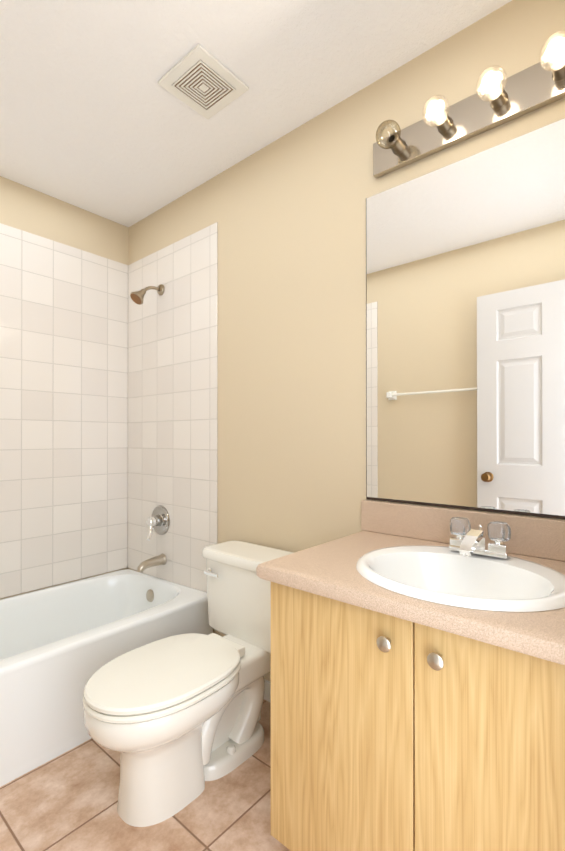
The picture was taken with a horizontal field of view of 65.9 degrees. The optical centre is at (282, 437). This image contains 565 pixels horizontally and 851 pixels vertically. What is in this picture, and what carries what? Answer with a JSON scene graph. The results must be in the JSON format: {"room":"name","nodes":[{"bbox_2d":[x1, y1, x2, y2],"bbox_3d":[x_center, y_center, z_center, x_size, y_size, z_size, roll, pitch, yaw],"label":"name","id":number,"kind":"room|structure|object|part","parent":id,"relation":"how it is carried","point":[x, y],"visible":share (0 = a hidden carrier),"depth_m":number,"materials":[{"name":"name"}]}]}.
{"room":"bathroom","nodes":[
{"label":"bathroom","id":0,"kind":"room"},
{"bbox_2d":[0,176,128,599],"bbox_3d":[-1.543,-0.068,2.042,0.100,2.440,1.730,0,0,40],"label":"wall","id":1,"kind":"structure","parent":0,"point":[29,210],"depth_m":2.37,"materials":[{"name":"beige paint"}]},
{"bbox_2d":[0,223,127,597],"bbox_3d":[-1.469,-0.131,2.046,0.008,1.845,1.614,0,0,40],"label":"wall tile","id":2,"kind":"structure","parent":1,"relation":"attached to","point":[63,404],"depth_m":2.35,"materials":[{"name":"white tile"}]},
{"bbox_2d":[0,699,289,850],"bbox_3d":[-0.079,1.197,0.854,3.864,0.100,1.830,0,0,40],"label":"floor","id":3,"kind":"structure","parent":0,"point":[67,801],"depth_m":1.33,"materials":[{"name":"tile"}]},
{"bbox_2d":[0,569,212,786],"bbox_3d":[-1.163,0.959,1.780,0.808,0.383,1.624,0,0,40],"label":"bathtub","id":4,"kind":"object","parent":3,"relation":"on","point":[61,645],"visible":0.79,"depth_m":1.79,"materials":[{"name":"white ceramic"}]},
{"bbox_2d":[83,540,293,826],"bbox_3d":[-0.279,0.809,1.549,0.528,0.682,0.830,0,0,40],"label":"toilet","id":5,"kind":"object","parent":3,"relation":"on","point":[174,720],"visible":0.94,"depth_m":1.40,"materials":[{"name":"white ceramic"}]},
{"bbox_2d":[256,500,564,850],"bbox_3d":[0.427,0.688,1.114,0.831,0.920,0.575,0,0,40],"label":"bathroom vanity","id":6,"kind":"object","parent":3,"relation":"on","point":[417,677],"visible":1,"depth_m":0.97,"materials":[{"name":"brown wood"}]},
{"bbox_2d":[0,0,511,226],"bbox_3d":[-0.079,-1.343,0.864,3.864,0.100,1.830,0,0,40],"label":"ceiling","id":7,"kind":"structure","parent":0,"point":[96,118],"depth_m":1.56,"materials":[{"name":"white paint"}]},
{"bbox_2d":[158,44,248,118],"bbox_3d":[-0.287,-1.282,1.592,0.235,0.016,0.235,0,0,40],"label":"ceiling vent","id":8,"kind":"object","parent":7,"relation":"in","point":[201,80],"visible":1,"depth_m":1.57,"materials":[{"name":"white plastic"}]},
{"bbox_2d":[128,0,564,681],"bbox_3d":[0.036,-0.069,1.898,2.689,2.440,0.100,0,0,40],"label":"wall","id":9,"kind":"structure","parent":0,"point":[286,212],"depth_m":1.77,"materials":[{"name":"beige paint"}]},
{"bbox_2d":[127,222,217,591],"bbox_3d":[-0.632,-0.129,2.397,0.825,1.845,0.008,0,0,40],"label":"wall tile","id":10,"kind":"structure","parent":9,"relation":"attached to","point":[173,399],"depth_m":2.34,"materials":[{"name":"white tile"}]},
{"bbox_2d":[130,284,164,304],"bbox_3d":[-0.734,-0.781,2.363,0.078,0.144,0.187,0,0,40],"label":"shower head","id":11,"kind":"object","parent":10,"relation":"attached to","point":[137,297],"visible":1,"depth_m":2.33},
{"bbox_2d":[137,554,165,571],"bbox_3d":[-0.711,0.679,2.354,0.062,0.070,0.161,0,0,40],"label":"tub spout","id":12,"kind":"object","parent":10,"relation":"attached to","point":[160,559],"visible":0.98,"depth_m":2.34,"materials":[{"name":"silver metal"}]},
{"bbox_2d":[147,505,169,540],"bbox_3d":[-0.710,0.468,2.387,0.164,0.176,0.110,0,0,40],"label":"tub valve","id":13,"kind":"object","parent":10,"relation":"attached to","point":[158,521],"visible":1,"depth_m":2.39,"materials":[{"name":"grey metal"}]},
{"bbox_2d":[264,679,270,702],"bbox_3d":[-0.008,1.109,1.857,0.839,0.085,0.012,0,0,40],"label":"baseboard","id":14,"kind":"structure","parent":9,"relation":"attached to","point":[267,695],"depth_m":1.90,"materials":[{"name":"white paint"}]},
{"bbox_2d":[366,118,564,518],"bbox_3d":[0.618,-0.325,1.332,0.818,1.102,0.006,0,0,40],"label":"mirror","id":15,"kind":"object","parent":9,"relation":"attached to","point":[465,333],"visible":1,"depth_m":1.35,"materials":[{"name":"clear glass"}]},
{"bbox_2d":[373,30,564,178],"bbox_3d":[0.588,-0.993,1.269,0.779,0.117,0.146,0,0,40],"label":"sconce","id":16,"kind":"object","parent":9,"relation":"attached to","point":[503,99],"visible":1,"depth_m":1.32,"materials":[{"name":"silver metal"}]},
{"bbox_3d":[0.352,-0.993,1.438,0.080,0.080,0.098,0,0,40],"label":"bulb","id":17,"kind":"part","parent":16,"relation":"part of","materials":[{"name":"clear glass"}]},
{"bbox_3d":[0.473,-0.993,1.335,0.080,0.080,0.098,0,0,40],"label":"bulb","id":18,"kind":"part","parent":16,"relation":"part of","materials":[{"name":"white glass"}]},
{"bbox_3d":[0.593,-0.994,1.232,0.080,0.080,0.098,0,0,40],"label":"bulb","id":19,"kind":"part","parent":16,"relation":"part of","materials":[{"name":"white glass"}]},
{"bbox_3d":[0.713,-0.994,1.130,0.080,0.080,0.098,0,0,40],"label":"bulb","id":20,"kind":"part","parent":16,"relation":"part of","materials":[{"name":"white glass"}]}
]}

